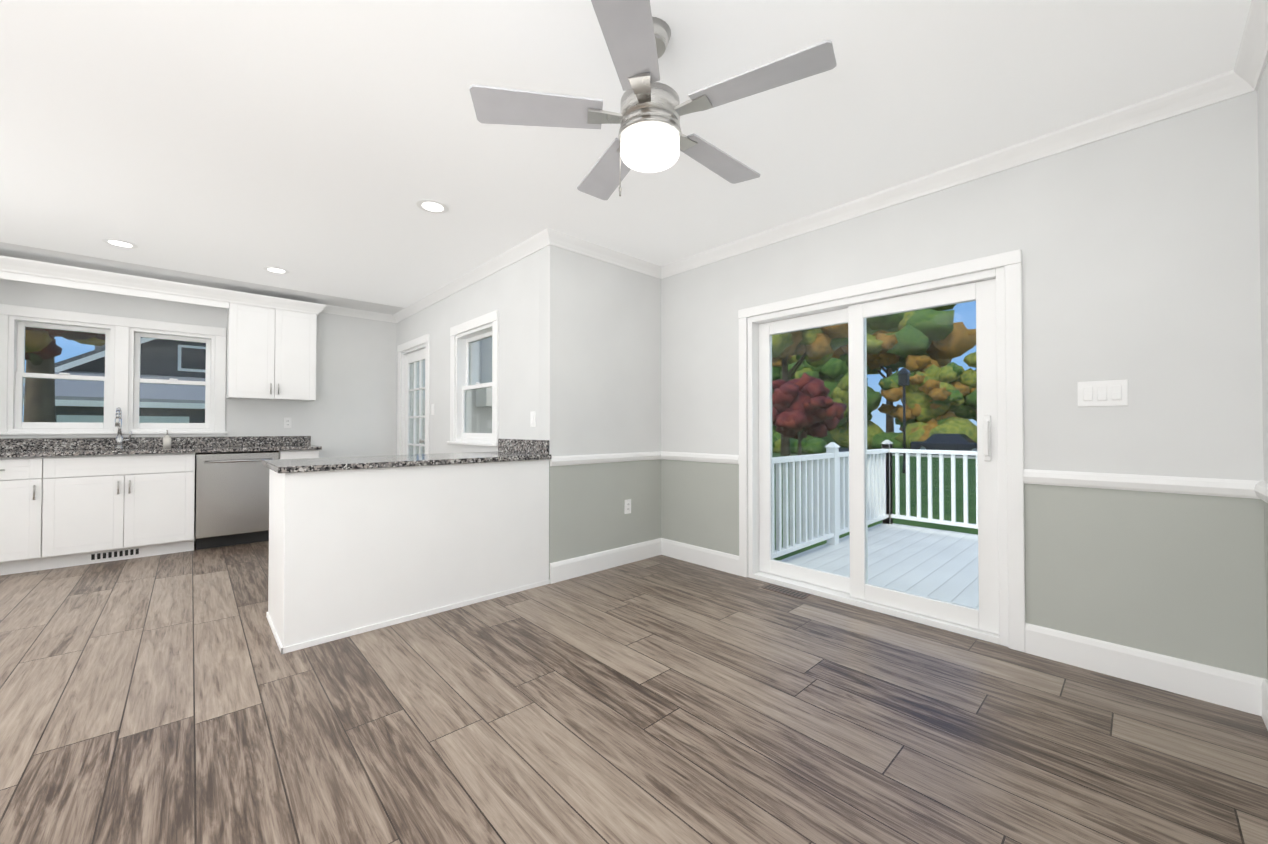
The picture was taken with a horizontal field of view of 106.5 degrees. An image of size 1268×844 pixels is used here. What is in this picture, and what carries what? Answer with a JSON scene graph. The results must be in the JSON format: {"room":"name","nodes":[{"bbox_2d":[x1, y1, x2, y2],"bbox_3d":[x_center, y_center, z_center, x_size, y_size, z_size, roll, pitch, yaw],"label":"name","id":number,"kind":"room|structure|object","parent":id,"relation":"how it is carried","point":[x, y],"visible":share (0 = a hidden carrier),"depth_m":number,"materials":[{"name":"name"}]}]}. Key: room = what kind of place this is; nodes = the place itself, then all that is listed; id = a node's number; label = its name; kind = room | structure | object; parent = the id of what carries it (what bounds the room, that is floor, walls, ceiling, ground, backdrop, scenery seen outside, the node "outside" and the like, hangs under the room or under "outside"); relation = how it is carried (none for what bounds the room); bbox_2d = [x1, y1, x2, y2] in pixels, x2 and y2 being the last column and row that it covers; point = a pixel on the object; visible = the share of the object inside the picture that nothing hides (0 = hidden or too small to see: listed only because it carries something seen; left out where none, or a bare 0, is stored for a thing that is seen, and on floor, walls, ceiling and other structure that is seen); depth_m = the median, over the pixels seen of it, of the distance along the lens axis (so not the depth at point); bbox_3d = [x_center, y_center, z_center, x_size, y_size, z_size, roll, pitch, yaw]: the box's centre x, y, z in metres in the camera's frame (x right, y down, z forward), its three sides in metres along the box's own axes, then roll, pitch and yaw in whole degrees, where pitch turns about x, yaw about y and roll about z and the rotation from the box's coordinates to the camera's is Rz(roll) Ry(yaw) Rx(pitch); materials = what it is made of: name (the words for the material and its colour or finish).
{"room":"kitchen","nodes":[
{"label":"kitchen","id":0,"kind":"room"},
{"bbox_2d":[0,279,396,540],"bbox_3d":[-4.994,-0.094,4.125,5.400,2.500,0.150,1,-1,-43],"label":"wall","id":1,"kind":"structure","parent":0,"point":[350,411],"depth_m":5.40,"materials":[{"name":"grey paint"}]},
{"bbox_2d":[0,304,227,437],"bbox_3d":[-4.712,-0.408,4.362,1.480,1.095,0.195,1,-1,-43],"label":"sink window","id":2,"kind":"structure","parent":1,"relation":"in","point":[122,379],"depth_m":4.29,"materials":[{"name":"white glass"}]},
{"bbox_2d":[7,256,390,321],"bbox_3d":[-4.834,-1.303,4.145,5.160,0.082,0.062,1,-1,-43],"label":"crown molding","id":3,"kind":"structure","parent":1,"relation":"attached to","point":[330,309],"depth_m":5.58,"materials":[{"name":"white wood"}]},
{"bbox_2d":[224,299,319,401],"bbox_3d":[-3.771,-0.695,4.946,0.713,0.922,0.327,1,-1,-43],"label":"upper cabinet","id":4,"kind":"object","parent":1,"relation":"attached to","point":[271,347],"depth_m":4.80,"materials":[{"name":"white wood"}]},
{"bbox_2d":[284,418,291,427],"bbox_3d":[-3.771,0.009,5.158,0.070,0.115,0.010,1,-1,-43],"label":"outlet","id":5,"kind":"object","parent":1,"relation":"attached to","point":[287,422],"visible":1,"depth_m":5.16,"materials":[{"name":"plastic"}]},
{"bbox_2d":[396,251,538,454],"bbox_3d":[-1.833,-0.085,4.808,0.150,2.500,3.470,1,-1,-43],"label":"wall","id":6,"kind":"structure","parent":0,"point":[510,293],"depth_m":3.91,"materials":[{"name":"grey paint"}]},
{"bbox_2d":[397,334,429,454],"bbox_3d":[-2.503,0.116,5.486,0.198,2.115,1.030,1,-1,-43],"label":"door","id":7,"kind":"structure","parent":6,"relation":"in","point":[413,414],"depth_m":5.55,"materials":[{"name":"white wood"}]},
{"bbox_2d":[431,404,433,414],"bbox_3d":[-2.128,-0.133,5.005,0.013,0.115,0.070,1,-1,-43],"label":"light switch","id":8,"kind":"object","parent":6,"relation":"attached to","point":[432,409],"visible":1,"depth_m":5.00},
{"bbox_2d":[447,310,498,446],"bbox_3d":[-1.416,-0.359,4.332,0.195,1.135,1.010,1,-1,-43],"label":"kitchen window","id":9,"kind":"structure","parent":6,"relation":"in","point":[474,367],"depth_m":4.42,"materials":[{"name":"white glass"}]},
{"bbox_2d":[391,228,554,322],"bbox_3d":[-1.756,-1.297,4.586,0.062,0.082,3.442,1,-1,-43],"label":"crown molding","id":10,"kind":"structure","parent":6,"relation":"attached to","point":[546,237],"depth_m":4.08,"materials":[{"name":"white wood"}]},
{"bbox_2d":[530,411,535,426],"bbox_3d":[-0.755,-0.021,3.535,0.013,0.115,0.070,1,-1,-43],"label":"light switch","id":11,"kind":"object","parent":6,"relation":"attached to","point":[532,418],"visible":1,"depth_m":3.53,"materials":[{"name":"white plastic"}]},
{"bbox_2d":[538,245,660,579],"bbox_3d":[-0.232,-0.098,3.828,1.150,2.500,0.150,1,-1,-43],"label":"wall","id":12,"kind":"structure","parent":0,"point":[599,356],"depth_m":3.68,"materials":[{"name":"grey paint"}]},
{"bbox_2d":[550,538,661,583],"bbox_3d":[-0.174,1.080,3.753,1.148,0.142,0.016,1,-1,-43],"label":"baseboard","id":13,"kind":"structure","parent":12,"relation":"attached to","point":[566,569],"depth_m":3.68,"materials":[{"name":"white wood"}]},
{"bbox_2d":[550,451,661,465],"bbox_3d":[-0.171,0.286,3.759,1.148,0.070,0.026,1,-1,-43],"label":"trim","id":14,"kind":"structure","parent":12,"relation":"attached to","point":[636,456],"depth_m":3.69,"materials":[{"name":"white wood"}]},
{"bbox_2d":[551,231,662,277],"bbox_3d":[-0.185,-1.308,3.742,1.080,0.082,0.062,1,-1,-43],"label":"crown molding","id":15,"kind":"structure","parent":12,"relation":"attached to","point":[562,240],"depth_m":3.70,"materials":[{"name":"white wood"}]},
{"bbox_2d":[624,499,630,513],"bbox_3d":[-0.050,0.693,3.879,0.070,0.115,0.010,1,-1,-43],"label":"outlet","id":16,"kind":"object","parent":12,"relation":"attached to","point":[627,506],"visible":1,"depth_m":3.87,"materials":[{"name":"plastic"}]},
{"bbox_2d":[0,0,1250,314],"bbox_3d":[-2.190,-1.430,2.095,6.400,0.120,6.670,1,-1,-43],"label":"ceiling","id":17,"kind":"structure","parent":0,"point":[318,150],"depth_m":2.13,"materials":[{"name":"white paint"}]},
{"bbox_2d":[102,239,137,248],"bbox_3d":[-3.877,-1.347,3.576,0.190,0.008,0.190,1,-1,-43],"label":"recessed light","id":18,"kind":"object","parent":17,"relation":"in","point":[119,243],"visible":0.96,"depth_m":3.57,"materials":[{"name":"white plastic"}]},
{"bbox_2d":[263,267,289,273],"bbox_3d":[-3.157,-1.340,4.182,0.190,0.008,0.190,1,-1,-43],"label":"recessed light","id":19,"kind":"object","parent":17,"relation":"in","point":[276,270],"visible":0.96,"depth_m":4.18,"materials":[{"name":"white plastic"}]},
{"bbox_2d":[416,199,448,213],"bbox_3d":[-1.265,-1.355,2.979,0.190,0.008,0.190,1,-1,-43],"label":"recessed light","id":20,"kind":"object","parent":17,"relation":"in","point":[432,206],"visible":1,"depth_m":2.97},
{"bbox_2d":[469,0,836,199],"bbox_3d":[0.086,-1.087,1.706,1.132,0.575,1.190,1,-1,-43],"label":"ceiling fan","id":21,"kind":"object","parent":17,"relation":"hanging from","point":[651,138],"visible":1,"depth_m":1.59,"materials":[{"name":"silver metal"}]},
{"bbox_2d":[0,540,1267,843],"bbox_3d":[-2.190,1.190,2.062,6.400,0.120,6.670,1,-1,-43],"label":"floor","id":22,"kind":"structure","parent":0,"point":[174,698],"depth_m":1.75,"materials":[{"name":"brown wood"}]},
{"bbox_2d":[0,457,55,575],"bbox_3d":[-4.875,0.709,3.707,0.516,0.884,0.602,1,-1,-43],"label":"base cabinet","id":23,"kind":"object","parent":22,"relation":"on","point":[27,484],"depth_m":3.58,"materials":[{"name":"white wood"}]},
{"bbox_2d":[0,436,321,457],"bbox_3d":[-4.772,0.202,3.782,3.760,0.132,0.642,1,-1,-43],"label":"countertop","id":24,"kind":"structure","parent":23,"relation":"on","point":[35,447],"depth_m":4.26,"materials":[{"name":"stone"}]},
{"bbox_2d":[114,407,131,448],"bbox_3d":[-4.535,0.054,4.201,0.111,0.372,0.227,1,-1,-43],"label":"kitchen faucet","id":25,"kind":"object","parent":24,"relation":"on","point":[119,437],"visible":1,"depth_m":4.23,"materials":[{"name":"silver metal"}]},
{"bbox_2d":[163,430,170,447],"bbox_3d":[-4.365,0.158,4.430,0.056,0.170,0.073,1,-1,-43],"label":"soap dispenser","id":26,"kind":"object","parent":24,"relation":"on","point":[166,440],"visible":1,"depth_m":4.42,"materials":[{"name":"white plastic"}]},
{"bbox_2d":[56,453,194,567],"bbox_3d":[-4.441,0.714,4.113,0.917,0.884,0.602,1,-1,-43],"label":"base cabinet","id":27,"kind":"object","parent":22,"relation":"on","point":[61,511],"depth_m":3.92,"materials":[{"name":"white wood"}]},
{"bbox_2d":[194,451,278,549],"bbox_3d":[-3.865,0.723,4.613,0.600,0.878,0.658,1,-1,-43],"label":"dishwasher","id":28,"kind":"object","parent":22,"relation":"on","point":[231,498],"visible":0.75,"depth_m":4.38,"materials":[{"name":"metal"}]},
{"bbox_2d":[279,450,318,458],"bbox_3d":[-3.545,0.725,4.951,0.321,0.884,0.602,1,-1,-43],"label":"base cabinet","id":29,"kind":"object","parent":22,"relation":"on","point":[288,454],"depth_m":4.73,"materials":[{"name":"white wood"}]},
{"bbox_2d":[266,467,409,653],"bbox_3d":[-1.732,0.697,2.750,0.561,0.884,0.640,1,-1,-43],"label":"base cabinet","id":30,"kind":"object","parent":22,"relation":"on","point":[355,552],"depth_m":2.50,"materials":[{"name":"white wood"}]},
{"bbox_2d":[263,439,550,472],"bbox_3d":[-1.412,0.193,3.100,1.557,0.132,0.765,1,-1,-43],"label":"countertop","id":31,"kind":"structure","parent":30,"relation":"on","point":[516,449],"depth_m":2.92,"materials":[{"name":"stone"}]},
{"bbox_2d":[410,462,489,619],"bbox_3d":[-1.396,0.701,3.063,0.602,0.884,0.640,1,-1,-43],"label":"base cabinet","id":32,"kind":"object","parent":22,"relation":"on","point":[448,502],"depth_m":2.87,"materials":[{"name":"white wood"}]},
{"bbox_2d":[486,459,549,599],"bbox_3d":[-1.043,0.705,3.394,0.609,0.884,0.640,1,-1,-43],"label":"base cabinet","id":33,"kind":"object","parent":22,"relation":"on","point":[517,492],"depth_m":3.19,"materials":[{"name":"white wood"}]},
{"bbox_2d":[761,584,809,598],"bbox_3d":[1.021,1.142,3.197,0.110,0.004,0.300,1,-1,-43],"label":"floor vent","id":34,"kind":"object","parent":22,"relation":"in","point":[788,592],"visible":1,"depth_m":3.19,"materials":[{"name":"plastic"}]},
{"bbox_2d":[661,90,1266,678],"bbox_3d":[1.336,-0.107,3.103,0.150,2.500,3.350,1,-1,-43],"label":"wall","id":35,"kind":"structure","parent":0,"point":[1139,248],"depth_m":2.13,"materials":[{"name":"grey paint"}]},
{"bbox_2d":[662,538,738,574],"bbox_3d":[0.527,1.081,3.831,0.016,0.142,0.779,1,-1,-43],"label":"baseboard","id":36,"kind":"structure","parent":35,"relation":"attached to","point":[722,561],"depth_m":3.80,"materials":[{"name":"white wood"}]},
{"bbox_2d":[662,451,738,463],"bbox_3d":[0.520,0.287,3.841,0.026,0.070,0.789,1,-1,-43],"label":"trim","id":37,"kind":"structure","parent":35,"relation":"attached to","point":[682,456],"depth_m":3.81,"materials":[{"name":"white wood"}]},
{"bbox_2d":[738,249,1025,651],"bbox_3d":[1.413,0.146,3.000,0.174,1.991,1.662,1,-1,-43],"label":"sliding door","id":38,"kind":"structure","parent":35,"relation":"in","point":[997,616],"depth_m":2.76,"materials":[{"name":"white wood"}]},
{"bbox_2d":[659,72,1226,278],"bbox_3d":[1.286,-1.317,3.017,0.062,0.082,3.130,1,-1,-43],"label":"crown molding","id":39,"kind":"structure","parent":35,"relation":"attached to","point":[1212,90],"depth_m":2.42,"materials":[{"name":"white wood"}]},
{"bbox_2d":[1078,380,1127,406],"bbox_3d":[2.120,-0.129,2.146,0.013,0.115,0.162,1,-1,-43],"label":"light switch","id":40,"kind":"object","parent":35,"relation":"attached to","point":[1105,393],"visible":1,"depth_m":2.14,"materials":[{"name":"white plastic"}]},
{"bbox_2d":[1023,469,1245,497],"bbox_3d":[2.153,0.265,2.096,0.026,0.070,0.669,1,-1,-43],"label":"trim","id":41,"kind":"structure","parent":35,"relation":"attached to","point":[1148,483],"depth_m":2.05,"materials":[{"name":"white wood"}]},
{"bbox_2d":[1025,623,1253,713],"bbox_3d":[2.161,1.059,2.085,0.016,0.142,0.679,1,-1,-43],"label":"baseboard","id":42,"kind":"structure","parent":35,"relation":"attached to","point":[1247,693],"depth_m":2.03,"materials":[{"name":"white wood"}]},
{"bbox_2d":[1257,61,1267,679],"bbox_3d":[0.139,-0.152,-0.412,6.700,2.500,0.150,1,-1,-43],"label":"wall","id":43,"kind":"structure","parent":0,"point":[1262,96],"depth_m":1.78,"materials":[{"name":"grey paint"}]},
{"bbox_2d":[1223,0,1267,100],"bbox_3d":[0.100,-1.359,-0.288,6.310,0.082,0.062,1,-1,-43],"label":"crown molding","id":44,"kind":"structure","parent":43,"relation":"attached to","point":[1243,76],"depth_m":1.72,"materials":[{"name":"white wood"}]},
{"bbox_2d":[1246,480,1267,502],"bbox_3d":[0.079,0.234,-0.352,6.400,0.070,0.026,1,-1,-43],"label":"trim","id":45,"kind":"structure","parent":43,"relation":"attached to","point":[1253,489],"depth_m":1.81,"materials":[{"name":"white wood"}]},
{"bbox_2d":[1254,676,1267,729],"bbox_3d":[0.094,1.028,-0.356,6.370,0.142,0.016,1,-1,-43],"label":"baseboard","id":46,"kind":"structure","parent":43,"relation":"attached to","point":[1260,684],"depth_m":1.81,"materials":[{"name":"white wood"}]},
{"label":"outside","id":47,"kind":"structure","parent":0,"visible":0},
{"bbox_2d":[772,447,977,559],"bbox_3d":[4.432,2.355,31.568,130.000,0.300,100.000,1,-1,-43],"label":"lawn","id":48,"kind":"structure","parent":47,"point":[947,482],"depth_m":12.85,"materials":[{"name":"green plant"}]},
{"bbox_2d":[23,327,104,421],"bbox_3d":[-9.658,-2.549,7.682,5.276,8.901,5.571,1,-1,-43],"label":"tree","id":49,"kind":"object","parent":48,"relation":"on","point":[38,397],"depth_m":7.59,"materials":[{"name":"green plant"}]},
{"bbox_2d":[23,337,205,422],"bbox_3d":[-14.952,-0.992,16.101,6.500,6.000,10.870,1,-1,-43],"label":"house","id":50,"kind":"structure","parent":48,"relation":"on","point":[184,353],"depth_m":12.55,"materials":[{"name":"grey"}]},
{"bbox_2d":[772,357,788,427],"bbox_3d":[13.472,-2.512,51.303,9.819,9.936,9.351,1,-1,-43],"label":"tree","id":51,"kind":"object","parent":48,"relation":"on","point":[776,368],"depth_m":48.90,"materials":[{"name":"green plant"}]},
{"bbox_2d":[772,372,846,470],"bbox_3d":[6.765,-0.001,19.745,3.800,4.111,3.810,1,-1,-43],"label":"tree","id":52,"kind":"object","parent":48,"relation":"on","point":[801,402],"depth_m":18.72,"materials":[{"name":"red plant"}]},
{"bbox_2d":[772,323,847,455],"bbox_3d":[9.971,-4.885,31.152,9.581,14.169,9.629,1,-1,-43],"label":"tree","id":53,"kind":"object","parent":48,"relation":"on","point":[802,341],"depth_m":29.05,"materials":[{"name":"green plant"}]},
{"bbox_2d":[778,344,881,374],"bbox_3d":[20.055,-6.983,51.646,14.809,18.884,15.756,1,-1,-43],"label":"tree","id":54,"kind":"object","parent":48,"relation":"on","point":[842,349],"depth_m":48.68,"materials":[{"name":"green plant"}]},
{"bbox_2d":[788,357,881,426],"bbox_3d":[18.677,-2.259,44.904,10.200,9.267,9.484,1,-1,-43],"label":"tree","id":55,"kind":"object","parent":48,"relation":"on","point":[836,372],"depth_m":42.58,"materials":[{"name":"green plant"}]},
{"bbox_2d":[772,416,976,453],"bbox_3d":[15.399,0.946,40.292,17.366,2.741,61.523,1,-1,-43],"label":"hedge","id":56,"kind":"object","parent":48,"relation":"on","point":[911,436],"depth_m":38.59,"materials":[{"name":"green plant"}]},
{"bbox_2d":[749,440,1003,645],"bbox_3d":[3.356,1.016,3.362,3.150,1.660,4.050,1,-1,-43],"label":"deck","id":57,"kind":"object","parent":48,"relation":"on","point":[833,474],"depth_m":4.56,"materials":[{"name":"white wood"}]},
{"bbox_2d":[825,448,975,458],"bbox_3d":[13.817,2.257,40.347,8.300,0.120,100.000,1,-1,-43],"label":"street","id":58,"kind":"structure","parent":48,"relation":"on","point":[914,454],"depth_m":30.58,"materials":[{"name":"grey asphalt"}]},
{"bbox_2d":[910,433,976,455],"bbox_3d":[21.052,1.473,31.377,1.810,1.400,4.500,1,-1,-43],"label":"car","id":59,"kind":"object","parent":58,"relation":"on","point":[962,438],"depth_m":30.95,"materials":[{"name":"paint"}]},
{"bbox_2d":[897,368,910,472],"bbox_3d":[10.801,-0.056,18.932,0.440,4.200,0.440,1,-1,-43],"label":"lamp post","id":60,"kind":"object","parent":48,"relation":"on","point":[904,371],"depth_m":18.89,"materials":[{"name":"metal"}]},
{"bbox_2d":[839,304,975,432],"bbox_3d":[26.283,-6.138,46.999,14.292,17.076,13.597,1,-1,-43],"label":"tree","id":61,"kind":"object","parent":48,"relation":"on","point":[909,332],"depth_m":41.83,"materials":[{"name":"green plant"}]},
{"bbox_2d":[878,355,976,431],"bbox_3d":[25.389,-1.773,41.154,7.550,8.198,7.995,1,-1,-43],"label":"tree","id":62,"kind":"object","parent":48,"relation":"on","point":[913,391],"depth_m":39.85,"materials":[{"name":"green plant"}]},
{"bbox_2d":[951,352,976,420],"bbox_3d":[31.426,-2.108,40.575,8.721,8.855,9.624,1,-1,-43],"label":"tree","id":63,"kind":"object","parent":48,"relation":"on","point":[970,382],"depth_m":40.02,"materials":[{"name":"green plant"}]}
]}

